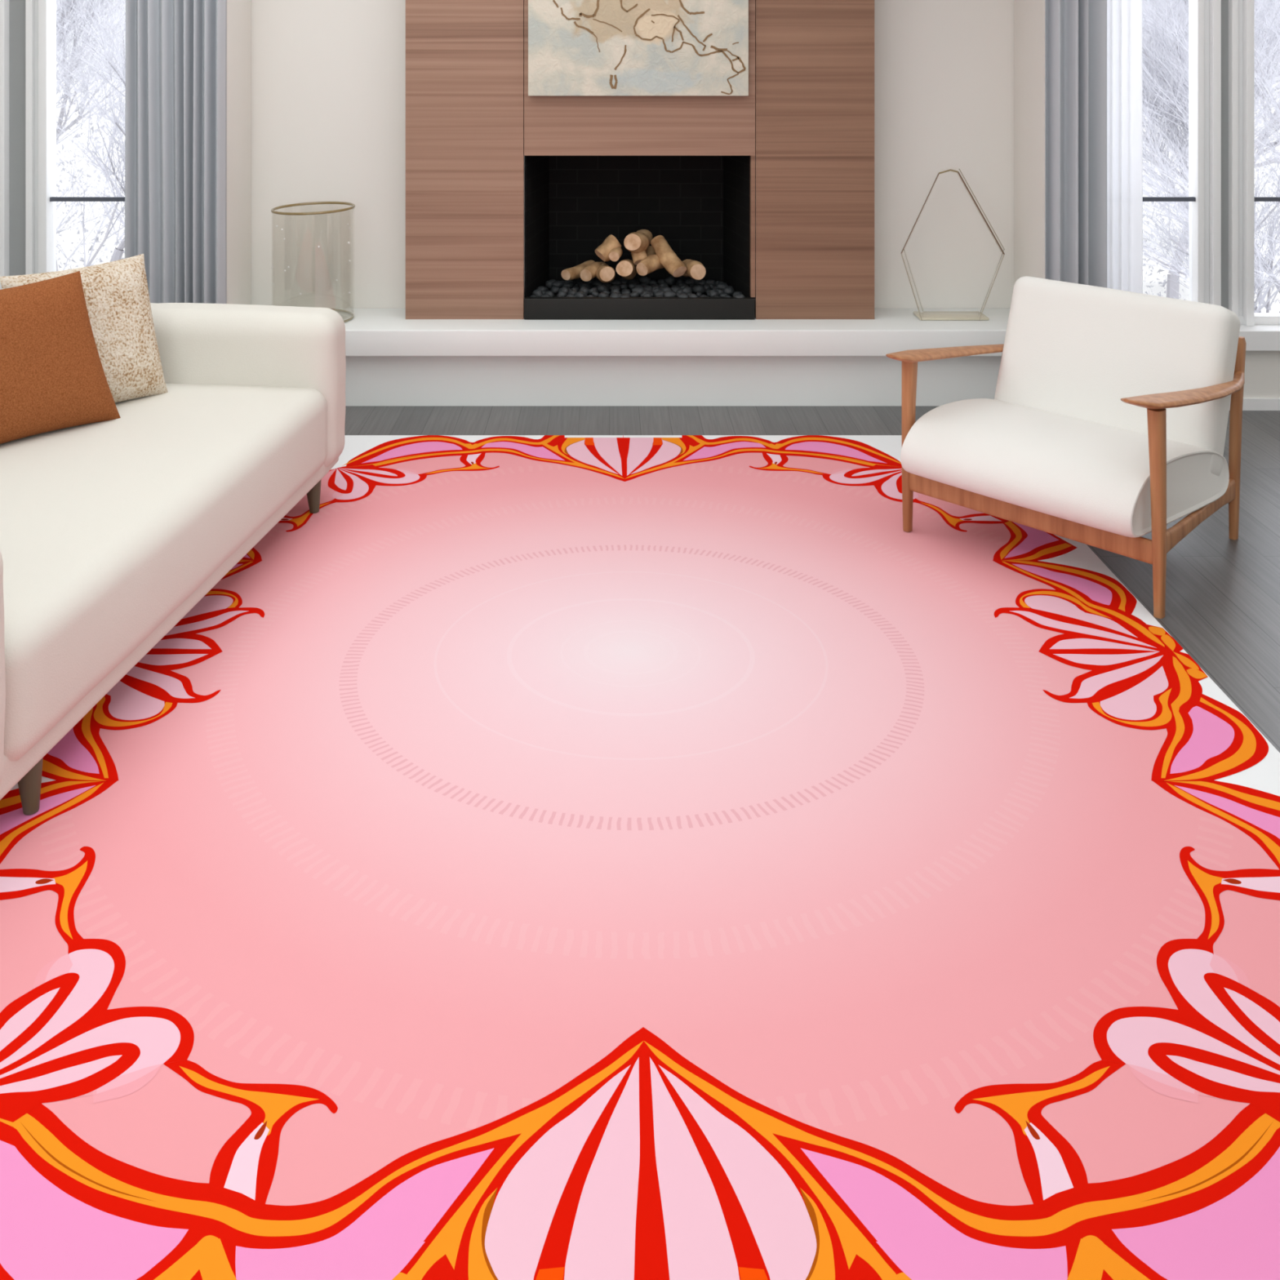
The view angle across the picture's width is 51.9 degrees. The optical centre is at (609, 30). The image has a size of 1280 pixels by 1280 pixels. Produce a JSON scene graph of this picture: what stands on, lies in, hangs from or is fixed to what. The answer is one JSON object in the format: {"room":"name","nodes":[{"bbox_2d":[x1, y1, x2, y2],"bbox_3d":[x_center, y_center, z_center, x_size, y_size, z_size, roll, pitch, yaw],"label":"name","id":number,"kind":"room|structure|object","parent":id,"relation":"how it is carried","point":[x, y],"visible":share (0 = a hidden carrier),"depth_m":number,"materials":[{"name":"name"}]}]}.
{"room":"living room","nodes":[
{"label":"living room","id":0,"kind":"room"},
{"bbox_2d":[226,0,251,304],"bbox_3d":[-2.812,0.350,6.475,1.976,2.900,0.470,0,0,0],"label":"wall","id":1,"kind":"structure","parent":0,"point":[238,11],"depth_m":6.47,"materials":[{"name":"white paint"}]},
{"bbox_2d":[0,0,124,289],"bbox_3d":[-2.830,0.258,6.343,1.540,2.315,0.115,0,0,0],"label":"window","id":2,"kind":"structure","parent":1,"relation":"in","point":[28,198],"depth_m":6.32,"materials":[{"name":"white paint"}]},
{"bbox_2d":[251,0,1014,308],"bbox_3d":[0.119,0.350,6.770,4.286,2.900,0.120,0,0,0],"label":"wall","id":3,"kind":"structure","parent":0,"point":[328,77],"depth_m":6.71,"materials":[{"name":"white paint"}]},
{"bbox_2d":[344,405,1279,752],"bbox_3d":[0.250,1.860,3.000,8.500,0.120,8.400,0,0,0],"label":"floor","id":4,"kind":"structure","parent":0,"point":[1222,606],"depth_m":4.86,"materials":[{"name":"grey wood"}]},
{"bbox_2d":[0,302,346,814],"bbox_3d":[-1.751,1.429,3.923,1.208,0.744,2.564,0,0,7],"label":"sofa","id":5,"kind":"object","parent":4,"relation":"on","point":[112,531],"visible":0.71,"depth_m":3.85,"materials":[{"name":"white fabric"}]},
{"bbox_2d":[0,271,120,444],"bbox_3d":[-1.897,1.061,4.234,0.186,0.502,0.638,0,0,42],"label":"cushion","id":6,"kind":"object","parent":5,"relation":"on","point":[52,376],"visible":1,"depth_m":4.24,"materials":[{"name":"fabric"}]},
{"bbox_2d":[0,253,168,402],"bbox_3d":[-1.825,1.071,4.593,0.221,0.493,0.558,0,0,34],"label":"cushion","id":7,"kind":"object","parent":5,"relation":"on","point":[117,295],"visible":0.42,"depth_m":4.64,"materials":[{"name":"beige fabric"}]},
{"bbox_2d":[0,383,327,760],"bbox_3d":[-1.634,1.478,3.936,0.977,0.345,2.084,0,0,7],"label":"seat cushion","id":8,"kind":"object","parent":5,"relation":"on","point":[112,531],"depth_m":3.69,"materials":[{"name":"white fabric"}]},
{"bbox_2d":[0,435,1279,1279],"bbox_3d":[0.061,1.798,3.800,3.211,0.005,4.064,0,0,0],"label":"rug","id":9,"kind":"object","parent":4,"relation":"on","point":[531,857],"visible":0.89,"depth_m":2.71,"materials":[{"name":"pink carpet"}]},
{"bbox_2d":[336,308,1009,405],"bbox_3d":[0.119,1.609,6.462,3.882,0.383,0.493,0,0,0],"label":"hearth","id":10,"kind":"object","parent":4,"relation":"on","point":[392,359],"visible":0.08,"depth_m":6.30,"materials":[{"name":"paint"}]},
{"bbox_2d":[271,201,355,322],"bbox_3d":[-1.456,1.139,6.460,0.405,0.556,0.405,0,0,0],"label":"vase","id":11,"kind":"object","parent":10,"relation":"on","point":[273,211],"visible":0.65,"depth_m":6.41,"materials":[{"name":"clear glass"}]},
{"bbox_2d":[405,0,874,319],"bbox_3d":[0.149,0.162,6.728,2.301,2.513,0.584,0,0,0],"label":"fireplace","id":12,"kind":"object","parent":10,"relation":"on","point":[771,189],"visible":0.94,"depth_m":6.45,"materials":[{"name":"brown wood"}]},
{"bbox_2d":[532,288,542,297],"bbox_3d":[-0.359,1.316,6.568,0.057,0.049,0.051,0,0,6],"label":"coal","id":13,"kind":"object","parent":12,"relation":"on","point":[537,292],"visible":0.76,"depth_m":6.55,"materials":[{"name":"stone"}]},
{"bbox_2d":[536,285,547,291],"bbox_3d":[-0.344,1.323,6.702,0.053,0.040,0.059,0,0,41],"label":"coal","id":14,"kind":"object","parent":12,"relation":"on","point":[540,287],"visible":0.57,"depth_m":6.68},
{"bbox_2d":[540,293,551,297],"bbox_3d":[-0.317,1.324,6.516,0.050,0.038,0.054,0,0,-12],"label":"coal","id":15,"kind":"object","parent":12,"relation":"on","point":[544,295],"visible":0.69,"depth_m":6.50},
{"bbox_2d":[544,290,554,297],"bbox_3d":[-0.301,1.323,6.573,0.052,0.046,0.051,0,0,25],"label":"coal","id":16,"kind":"object","parent":12,"relation":"in","point":[548,292],"visible":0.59,"depth_m":6.56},
{"bbox_2d":[545,280,554,288],"bbox_3d":[-0.303,1.316,6.813,0.062,0.043,0.050,0,0,20],"label":"coal","id":17,"kind":"object","parent":12,"relation":"in","point":[548,284],"visible":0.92,"depth_m":6.80,"materials":[{"name":"stone"}]},
{"bbox_2d":[550,285,559,293],"bbox_3d":[-0.274,1.321,6.691,0.051,0.040,0.048,0,0,-37],"label":"coal","id":18,"kind":"object","parent":12,"relation":"on","point":[555,289],"visible":0.8,"depth_m":6.67,"materials":[{"name":"stone"}]},
{"bbox_2d":[551,280,564,288],"bbox_3d":[-0.270,1.316,6.797,0.069,0.046,0.058,0,0,-35],"label":"coal","id":19,"kind":"object","parent":12,"relation":"in","point":[558,283],"visible":0.75,"depth_m":6.78,"materials":[{"name":"stone"}]},
{"bbox_2d":[556,290,567,297],"bbox_3d":[-0.237,1.316,6.548,0.044,0.043,0.046,0,0,42],"label":"coal","id":20,"kind":"object","parent":12,"relation":"on","point":[562,293],"visible":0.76,"depth_m":6.54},
{"bbox_2d":[558,287,569,293],"bbox_3d":[-0.231,1.315,6.612,0.064,0.048,0.059,0,0,33],"label":"coal","id":21,"kind":"object","parent":12,"relation":"in","point":[566,290],"visible":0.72,"depth_m":6.60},
{"bbox_2d":[562,281,574,288],"bbox_3d":[-0.212,1.321,6.798,0.060,0.042,0.072,0,0,32],"label":"coal","id":22,"kind":"object","parent":12,"relation":"in","point":[570,284],"visible":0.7,"depth_m":6.78,"materials":[{"name":"stone"}]},
{"bbox_2d":[567,289,577,294],"bbox_3d":[-0.181,1.315,6.564,0.055,0.039,0.065,0,0,-10],"label":"coal","id":23,"kind":"object","parent":12,"relation":"on","point":[571,291],"visible":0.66,"depth_m":6.55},
{"bbox_2d":[560,259,595,279],"bbox_3d":[-0.156,1.235,6.760,0.071,0.075,0.244,0,0,32],"label":"log","id":24,"kind":"object","parent":12,"relation":"in","point":[574,273],"visible":0.73,"depth_m":6.68,"materials":[{"name":"brown wood"}]},
{"bbox_2d":[573,292,586,297],"bbox_3d":[-0.147,1.320,6.510,0.064,0.052,0.055,0,0,32],"label":"coal","id":25,"kind":"object","parent":12,"relation":"in","point":[576,294],"visible":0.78,"depth_m":6.49,"materials":[{"name":"stone"}]},
{"bbox_2d":[577,286,589,295],"bbox_3d":[-0.127,1.321,6.635,0.065,0.055,0.058,0,0,-42],"label":"coal","id":26,"kind":"object","parent":12,"relation":"in","point":[584,289],"visible":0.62,"depth_m":6.62,"materials":[{"name":"stone"}]},
{"bbox_2d":[578,283,591,288],"bbox_3d":[-0.126,1.319,6.755,0.063,0.040,0.059,0,0,-13],"label":"coal","id":27,"kind":"object","parent":12,"relation":"in","point":[586,285],"visible":0.65,"depth_m":6.74,"materials":[{"name":"stone"}]},
{"bbox_2d":[582,278,595,284],"bbox_3d":[-0.107,1.314,6.885,0.066,0.043,0.073,0,0,-37],"label":"coal","id":28,"kind":"object","parent":12,"relation":"on","point":[593,279],"visible":0.42,"depth_m":6.86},
{"bbox_2d":[580,262,602,281],"bbox_3d":[-0.083,1.231,6.730,0.078,0.083,0.166,0,0,28],"label":"log","id":29,"kind":"object","parent":12,"relation":"in","point":[588,273],"visible":0.83,"depth_m":6.67,"materials":[{"name":"brown wood"}]},
{"bbox_2d":[588,287,597,294],"bbox_3d":[-0.086,1.318,6.626,0.045,0.044,0.048,0,0,28],"label":"coal","id":30,"kind":"object","parent":12,"relation":"on","point":[590,291],"visible":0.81,"depth_m":6.61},
{"bbox_2d":[591,290,599,297],"bbox_3d":[-0.070,1.321,6.575,0.037,0.036,0.039,0,0,19],"label":"coal","id":31,"kind":"object","parent":12,"relation":"on","point":[594,293],"visible":0.77,"depth_m":6.56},
{"bbox_2d":[591,280,602,286],"bbox_3d":[-0.057,1.319,6.824,0.070,0.046,0.061,0,0,32],"label":"coal","id":32,"kind":"object","parent":12,"relation":"in","point":[595,283],"visible":0.57,"depth_m":6.80,"materials":[{"name":"stone"}]},
{"bbox_2d":[596,284,608,293],"bbox_3d":[-0.035,1.316,6.689,0.062,0.052,0.066,0,0,-39],"label":"coal","id":33,"kind":"object","parent":12,"relation":"on","point":[600,288],"visible":0.82,"depth_m":6.67,"materials":[{"name":"stone"}]},
{"bbox_2d":[598,292,608,297],"bbox_3d":[-0.030,1.318,6.502,0.056,0.046,0.052,0,0,2],"label":"coal","id":34,"kind":"object","parent":12,"relation":"on","point":[602,294],"visible":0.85,"depth_m":6.49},
{"bbox_2d":[595,262,615,282],"bbox_3d":[-0.028,1.234,6.699,0.092,0.094,0.209,0,0,-10],"label":"log","id":35,"kind":"object","parent":12,"relation":"in","point":[604,273],"visible":0.94,"depth_m":6.60,"materials":[{"name":"brown wood"}]},
{"bbox_2d":[595,234,621,261],"bbox_3d":[-0.009,1.108,6.699,0.134,0.135,0.103,0,0,-31],"label":"log","id":36,"kind":"object","parent":35,"relation":"on","point":[602,251],"visible":0.94,"depth_m":6.67,"materials":[{"name":"brown wood"}]},
{"bbox_2d":[608,284,620,291],"bbox_3d":[0.029,1.317,6.692,0.057,0.045,0.061,0,0,-23],"label":"coal","id":37,"kind":"object","parent":12,"relation":"on","point":[613,286],"visible":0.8,"depth_m":6.68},
{"bbox_2d":[610,288,621,293],"bbox_3d":[0.032,1.323,6.637,0.053,0.048,0.048,0,0,18],"label":"coal","id":38,"kind":"object","parent":12,"relation":"in","point":[615,290],"visible":0.54,"depth_m":6.62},
{"bbox_2d":[609,279,622,285],"bbox_3d":[0.035,1.322,6.862,0.068,0.046,0.060,0,0,1],"label":"coal","id":39,"kind":"object","parent":12,"relation":"in","point":[615,282],"visible":0.63,"depth_m":6.84,"materials":[{"name":"stone"}]},
{"bbox_2d":[609,292,622,297],"bbox_3d":[0.031,1.315,6.495,0.063,0.045,0.062,0,0,15],"label":"coal","id":40,"kind":"object","parent":12,"relation":"on","point":[615,295],"visible":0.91,"depth_m":6.48,"materials":[{"name":"stone"}]},
{"bbox_2d":[619,277,626,284],"bbox_3d":[0.071,1.317,6.885,0.057,0.042,0.056,0,0,16],"label":"coal","id":41,"kind":"object","parent":12,"relation":"in","point":[623,280],"visible":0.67,"depth_m":6.87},
{"bbox_2d":[619,283,627,290],"bbox_3d":[0.070,1.317,6.741,0.047,0.041,0.049,0,0,-45],"label":"coal","id":42,"kind":"object","parent":12,"relation":"in","point":[623,286],"visible":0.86,"depth_m":6.72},
{"bbox_2d":[615,258,636,279],"bbox_3d":[0.085,1.224,6.705,0.097,0.126,0.207,0,0,8],"label":"log","id":43,"kind":"object","parent":12,"relation":"in","point":[626,268],"visible":0.98,"depth_m":6.61,"materials":[{"name":"brown wood"}]},
{"bbox_2d":[608,247,622,261],"bbox_3d":[0.031,1.132,6.682,0.072,0.071,0.093,0,0,0],"label":"log","id":44,"kind":"object","parent":43,"relation":"on","point":[615,254],"visible":1,"depth_m":6.64,"materials":[{"name":"brown wood"}]},
{"bbox_2d":[621,289,631,294],"bbox_3d":[0.084,1.327,6.633,0.047,0.035,0.052,0,0,-21],"label":"coal","id":45,"kind":"object","parent":12,"relation":"in","point":[624,291],"visible":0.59,"depth_m":6.62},
{"bbox_2d":[628,282,637,289],"bbox_3d":[0.125,1.318,6.757,0.052,0.044,0.059,0,0,18],"label":"coal","id":46,"kind":"object","parent":12,"relation":"in","point":[631,285],"visible":0.62,"depth_m":6.74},
{"bbox_2d":[627,280,639,284],"bbox_3d":[0.128,1.317,6.810,0.058,0.048,0.062,0,0,44],"label":"coal","id":47,"kind":"object","parent":12,"relation":"in","point":[630,281],"visible":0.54,"depth_m":6.80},
{"bbox_2d":[630,291,639,297],"bbox_3d":[0.123,1.327,6.573,0.046,0.046,0.044,0,0,-26],"label":"coal","id":48,"kind":"object","parent":12,"relation":"in","point":[635,294],"visible":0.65,"depth_m":6.56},
{"bbox_2d":[631,286,644,297],"bbox_3d":[0.148,1.316,6.619,0.062,0.055,0.064,0,0,25],"label":"coal","id":49,"kind":"object","parent":12,"relation":"on","point":[639,290],"visible":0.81,"depth_m":6.60,"materials":[{"name":"stone"}]},
{"bbox_2d":[528,0,748,96],"bbox_3d":[0.140,-0.215,6.423,1.074,1.068,0.046,0,0,0],"label":"painting","id":50,"kind":"object","parent":12,"relation":"attached to","point":[576,47],"visible":1,"depth_m":6.40,"materials":[{"name":"paper"}]},
{"bbox_2d":[524,284,755,319],"bbox_3d":[0.146,1.365,6.708,1.131,0.102,0.544,0,0,0],"label":"tray","id":51,"kind":"object","parent":12,"relation":"on","point":[555,308],"depth_m":6.44,"materials":[{"name":"black metal"}]},
{"bbox_2d":[639,276,651,284],"bbox_3d":[0.188,1.311,6.891,0.065,0.046,0.062,0,0,33],"label":"coal","id":52,"kind":"object","parent":12,"relation":"on","point":[642,279],"visible":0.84,"depth_m":6.87,"materials":[{"name":"stone"}]},
{"bbox_2d":[640,290,653,297],"bbox_3d":[0.188,1.318,6.556,0.070,0.040,0.061,0,0,-2],"label":"coal","id":53,"kind":"object","parent":12,"relation":"on","point":[643,292],"visible":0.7,"depth_m":6.54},
{"bbox_2d":[642,293,652,297],"bbox_3d":[0.188,1.319,6.512,0.047,0.042,0.046,0,0,9],"label":"coal","id":54,"kind":"object","parent":12,"relation":"on","point":[646,295],"visible":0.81,"depth_m":6.50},
{"bbox_2d":[643,285,653,292],"bbox_3d":[0.194,1.323,6.689,0.069,0.049,0.055,0,0,-37],"label":"coal","id":55,"kind":"object","parent":12,"relation":"in","point":[648,288],"visible":0.5,"depth_m":6.67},
{"bbox_2d":[635,254,664,275],"bbox_3d":[0.216,1.186,6.669,0.085,0.092,0.192,0,0,38],"label":"log","id":56,"kind":"object","parent":12,"relation":"in","point":[651,263],"visible":0.87,"depth_m":6.61,"materials":[{"name":"brown wood"}]},
{"bbox_2d":[631,250,647,265],"bbox_3d":[0.151,1.149,6.678,0.076,0.092,0.092,0,0,-16],"label":"log","id":57,"kind":"object","parent":56,"relation":"on","point":[637,257],"visible":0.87,"depth_m":6.65,"materials":[{"name":"brown wood"}]},
{"bbox_2d":[623,229,653,253],"bbox_3d":[0.146,1.078,6.710,0.112,0.113,0.236,0,0,14],"label":"log","id":58,"kind":"object","parent":57,"relation":"on","point":[639,241],"visible":0.98,"depth_m":6.61,"materials":[{"name":"brown wood"}]},
{"bbox_2d":[650,235,686,277],"bbox_3d":[0.299,1.143,6.660,0.092,0.190,0.232,0,0,-34],"label":"log","id":59,"kind":"object","parent":56,"relation":"on","point":[668,258],"visible":1,"depth_m":6.62,"materials":[{"name":"brown wood"}]},
{"bbox_2d":[645,245,656,256],"bbox_3d":[0.209,1.159,6.799,0.075,0.092,0.091,0,0,0],"label":"log","id":60,"kind":"object","parent":12,"relation":"in","point":[650,251],"visible":0.26,"depth_m":6.79,"materials":[{"name":"brown wood"}]},
{"bbox_2d":[648,280,657,285],"bbox_3d":[0.227,1.323,6.879,0.049,0.035,0.052,0,0,23],"label":"coal","id":61,"kind":"object","parent":12,"relation":"in","point":[653,282],"visible":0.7,"depth_m":6.86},
{"bbox_2d":[651,284,659,290],"bbox_3d":[0.236,1.319,6.687,0.054,0.046,0.052,0,0,-44],"label":"coal","id":62,"kind":"object","parent":12,"relation":"in","point":[655,286],"visible":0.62,"depth_m":6.67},
{"bbox_2d":[653,289,663,297],"bbox_3d":[0.252,1.315,6.547,0.065,0.043,0.062,0,0,-30],"label":"coal","id":63,"kind":"object","parent":12,"relation":"on","point":[659,292],"visible":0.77,"depth_m":6.53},
{"bbox_2d":[657,279,666,284],"bbox_3d":[0.271,1.318,6.873,0.055,0.038,0.044,0,0,39],"label":"coal","id":64,"kind":"object","parent":12,"relation":"in","point":[660,281],"visible":0.61,"depth_m":6.86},
{"bbox_2d":[658,282,668,287],"bbox_3d":[0.277,1.316,6.752,0.057,0.044,0.051,0,0,-17],"label":"coal","id":65,"kind":"object","parent":12,"relation":"in","point":[664,284],"visible":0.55,"depth_m":6.74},
{"bbox_2d":[661,287,673,291],"bbox_3d":[0.292,1.316,6.634,0.056,0.044,0.056,0,0,30],"label":"coal","id":66,"kind":"object","parent":12,"relation":"on","point":[664,289],"visible":0.45,"depth_m":6.62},
{"bbox_2d":[662,290,676,297],"bbox_3d":[0.300,1.312,6.515,0.069,0.046,0.058,0,0,1],"label":"coal","id":67,"kind":"object","parent":12,"relation":"on","point":[668,293],"visible":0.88,"depth_m":6.50,"materials":[{"name":"stone"}]},
{"bbox_2d":[664,275,675,285],"bbox_3d":[0.318,1.311,6.883,0.056,0.053,0.057,0,0,14],"label":"coal","id":68,"kind":"object","parent":12,"relation":"on","point":[670,281],"visible":0.9,"depth_m":6.86,"materials":[{"name":"stone"}]},
{"bbox_2d":[670,285,681,293],"bbox_3d":[0.335,1.322,6.675,0.068,0.054,0.064,0,0,-21],"label":"coal","id":69,"kind":"object","parent":12,"relation":"in","point":[674,288],"visible":0.54,"depth_m":6.66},
{"bbox_2d":[677,293,688,297],"bbox_3d":[0.362,1.316,6.490,0.055,0.039,0.060,0,0,-11],"label":"coal","id":70,"kind":"object","parent":12,"relation":"in","point":[682,295],"visible":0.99,"depth_m":6.47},
{"bbox_2d":[681,286,692,293],"bbox_3d":[0.390,1.316,6.625,0.050,0.051,0.066,0,0,32],"label":"coal","id":71,"kind":"object","parent":12,"relation":"on","point":[686,290],"visible":0.71,"depth_m":6.61,"materials":[{"name":"stone"}]},
{"bbox_2d":[684,278,695,284],"bbox_3d":[0.420,1.322,6.877,0.062,0.046,0.070,0,0,40],"label":"coal","id":72,"kind":"object","parent":12,"relation":"in","point":[688,281],"visible":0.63,"depth_m":6.86,"materials":[{"name":"stone"}]},
{"bbox_2d":[688,293,697,297],"bbox_3d":[0.410,1.323,6.492,0.060,0.045,0.050,0,0,21],"label":"coal","id":73,"kind":"object","parent":12,"relation":"in","point":[690,295],"visible":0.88,"depth_m":6.48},
{"bbox_2d":[682,259,706,279],"bbox_3d":[0.419,1.218,6.700,0.099,0.105,0.220,0,0,-15],"label":"log","id":74,"kind":"object","parent":12,"relation":"in","point":[695,269],"visible":0.82,"depth_m":6.60,"materials":[{"name":"brown wood"}]},
{"bbox_2d":[692,284,705,293],"bbox_3d":[0.455,1.316,6.697,0.066,0.052,0.063,0,0,24],"label":"coal","id":75,"kind":"object","parent":12,"relation":"on","point":[699,287],"visible":0.94,"depth_m":6.67,"materials":[{"name":"stone"}]},
{"bbox_2d":[696,280,706,284],"bbox_3d":[0.476,1.316,6.813,0.050,0.044,0.057,0,0,13],"label":"coal","id":76,"kind":"object","parent":12,"relation":"in","point":[701,282],"visible":0.54,"depth_m":6.80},
{"bbox_2d":[702,284,711,289],"bbox_3d":[0.492,1.322,6.751,0.053,0.039,0.067,0,0,-14],"label":"coal","id":77,"kind":"object","parent":12,"relation":"in","point":[705,286],"visible":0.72,"depth_m":6.73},
{"bbox_2d":[705,279,715,284],"bbox_3d":[0.524,1.323,6.880,0.061,0.038,0.056,0,0,30],"label":"coal","id":78,"kind":"object","parent":12,"relation":"on","point":[708,281],"visible":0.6,"depth_m":6.87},
{"bbox_2d":[708,288,719,297],"bbox_3d":[0.521,1.315,6.548,0.050,0.048,0.053,0,0,-11],"label":"coal","id":79,"kind":"object","parent":12,"relation":"on","point":[713,292],"visible":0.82,"depth_m":6.53,"materials":[{"name":"stone"}]},
{"bbox_2d":[716,288,724,296],"bbox_3d":[0.555,1.326,6.627,0.050,0.045,0.050,0,0,30],"label":"coal","id":80,"kind":"object","parent":12,"relation":"in","point":[720,291],"visible":0.44,"depth_m":6.61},
{"bbox_2d":[716,282,728,289],"bbox_3d":[0.577,1.318,6.749,0.060,0.045,0.064,0,0,-21],"label":"coal","id":81,"kind":"object","parent":12,"relation":"in","point":[722,286],"visible":0.69,"depth_m":6.73,"materials":[{"name":"stone"}]},
{"bbox_2d":[719,293,727,297],"bbox_3d":[0.568,1.325,6.553,0.041,0.030,0.045,0,0,10],"label":"coal","id":82,"kind":"object","parent":12,"relation":"on","point":[723,295],"visible":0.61,"depth_m":6.54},
{"bbox_2d":[722,287,734,296],"bbox_3d":[0.603,1.320,6.636,0.063,0.048,0.061,0,0,-28],"label":"coal","id":83,"kind":"object","parent":12,"relation":"on","point":[729,291],"visible":0.74,"depth_m":6.62,"materials":[{"name":"stone"}]},
{"bbox_2d":[733,293,745,297],"bbox_3d":[0.640,1.318,6.484,0.067,0.042,0.060,0,0,13],"label":"coal","id":84,"kind":"object","parent":12,"relation":"in","point":[737,295],"visible":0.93,"depth_m":6.47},
{"bbox_2d":[901,168,1004,320],"bbox_3d":[1.698,1.047,6.495,0.552,0.740,0.161,0,0,0],"label":"glass sculpture","id":85,"kind":"object","parent":10,"relation":"on","point":[922,315],"visible":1,"depth_m":6.46,"materials":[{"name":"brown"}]},
{"bbox_2d":[885,275,1246,618],"bbox_3d":[1.637,1.375,4.614,0.992,0.850,1.012,0,0,-42],"label":"armchair","id":86,"kind":"object","parent":4,"relation":"on","point":[1104,425],"visible":1,"depth_m":4.52,"materials":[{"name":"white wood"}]},
{"bbox_2d":[900,398,1229,537],"bbox_3d":[1.567,1.472,4.550,0.730,0.225,0.840,0,0,-42],"label":"seat cushion","id":87,"kind":"object","parent":86,"relation":"on","point":[1077,465],"depth_m":4.37,"materials":[{"name":"white fabric"}]},
{"bbox_2d":[994,275,1239,475],"bbox_3d":[1.821,1.244,4.780,0.322,0.589,0.826,0,0,-42],"label":"cushion","id":88,"kind":"object","parent":86,"relation":"on","point":[1068,349],"depth_m":4.69,"materials":[{"name":"white fabric"}]},
{"bbox_2d":[1014,0,1279,398],"bbox_3d":[3.181,0.350,6.475,2.238,2.900,0.470,0,0,0],"label":"wall","id":89,"kind":"structure","parent":0,"point":[1262,368],"depth_m":6.40,"materials":[{"name":"white paint"}]},
{"bbox_2d":[1142,0,1279,326],"bbox_3d":[3.130,0.258,6.343,1.740,2.315,0.115,0,0,0],"label":"window","id":90,"kind":"structure","parent":89,"relation":"in","point":[1221,198],"depth_m":6.31,"materials":[{"name":"white paint"}]},
{"bbox_2d":[1229,398,1279,410],"bbox_3d":[3.181,1.772,6.232,2.238,0.055,0.015,0,0,0],"label":"baseboard","id":91,"kind":"structure","parent":89,"relation":"attached to","point":[1248,404],"depth_m":6.22,"materials":[{"name":"white paint"}]},
{"bbox_2d":[1239,324,1279,351],"bbox_3d":[3.191,1.462,6.345,2.218,0.095,0.310,0,0,0],"label":"trim","id":92,"kind":"structure","parent":89,"relation":"attached to","point":[1257,337],"depth_m":6.19,"materials":[{"name":"white paint"}]},
{"bbox_3d":[0.250,-1.150,2.900,8.500,0.100,8.600,0,0,0],"label":"ceiling","id":93,"kind":"structure","parent":0,"visible":0},
{"bbox_2d":[124,0,226,303],"bbox_3d":[-2.010,0.375,6.101,0.454,2.790,0.087,0,0,0],"label":"curtain","id":94,"kind":"object","parent":93,"relation":"hanging from","point":[175,127],"visible":0.72,"depth_m":6.10,"materials":[{"name":"grey fabric"}]},
{"bbox_2d":[1044,0,1106,288],"bbox_3d":[2.161,0.375,6.101,0.285,2.790,0.090,0,0,0],"label":"curtain","id":95,"kind":"object","parent":93,"relation":"hanging from","point":[1076,30],"visible":0.63,"depth_m":6.10,"materials":[{"name":"grey fabric"}]},
{"bbox_2d":[1106,0,1142,293],"bbox_3d":[2.405,0.375,6.170,0.188,2.790,0.039,0,0,0],"label":"sheer curtain","id":96,"kind":"object","parent":93,"relation":"hanging from","point":[1124,17],"visible":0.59,"depth_m":6.17,"materials":[{"name":"fabric"}]},
{"label":"outside","id":97,"kind":"structure","parent":0,"visible":0},
{"bbox_2d":[56,80,1279,312],"bbox_3d":[0.000,4.600,63.800,120.000,0.200,112.400,0,0,0],"label":"snow ground","id":98,"kind":"structure","parent":97,"point":[67,233],"depth_m":31.34,"materials":[{"name":"white"}]},
{"bbox_2d":[56,0,125,270],"bbox_3d":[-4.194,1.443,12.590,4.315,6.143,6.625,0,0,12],"label":"tree","id":99,"kind":"object","parent":98,"relation":"on","point":[105,171],"visible":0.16,"depth_m":11.90,"materials":[{"name":"grey plant"}]},
{"bbox_2d":[56,0,125,271],"bbox_3d":[-9.364,0.266,19.452,5.482,8.502,7.983,0,0,29],"label":"tree","id":100,"kind":"object","parent":98,"relation":"on","point":[60,22],"visible":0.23,"depth_m":20.11,"materials":[{"name":"grey plant"}]},
{"bbox_2d":[1142,0,1279,221],"bbox_3d":[6.854,1.188,15.376,5.293,6.664,4.492,0,0,14],"label":"tree","id":101,"kind":"object","parent":98,"relation":"on","point":[1172,82],"visible":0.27,"depth_m":15.00,"materials":[{"name":"grey plant"}]},
{"bbox_2d":[1142,0,1279,298],"bbox_3d":[9.026,0.356,19.012,7.360,8.322,5.508,0,0,13],"label":"tree","id":102,"kind":"object","parent":98,"relation":"on","point":[1171,284],"visible":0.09,"depth_m":18.63,"materials":[{"name":"grey plant"}]},
{"bbox_2d":[1142,0,1279,287],"bbox_3d":[10.716,0.400,23.983,7.021,8.238,7.147,0,0,15],"label":"tree","id":103,"kind":"object","parent":98,"relation":"on","point":[1143,0],"visible":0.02,"depth_m":23.60,"materials":[{"name":"grey plant"}]},
{"bbox_2d":[1142,1,1279,312],"bbox_3d":[6.164,1.997,10.862,4.074,5.042,5.356,0,0,-28],"label":"tree","id":104,"kind":"object","parent":98,"relation":"on","point":[1268,268],"visible":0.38,"depth_m":11.26,"materials":[{"name":"grey plant"}]},
{"bbox_2d":[1142,4,1279,310],"bbox_3d":[10.348,1.854,21.516,8.402,5.416,9.102,0,0,0],"label":"foliage","id":105,"kind":"object","parent":98,"relation":"on","point":[1144,259],"visible":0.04,"depth_m":21.20,"materials":[{"name":"grey plant"}]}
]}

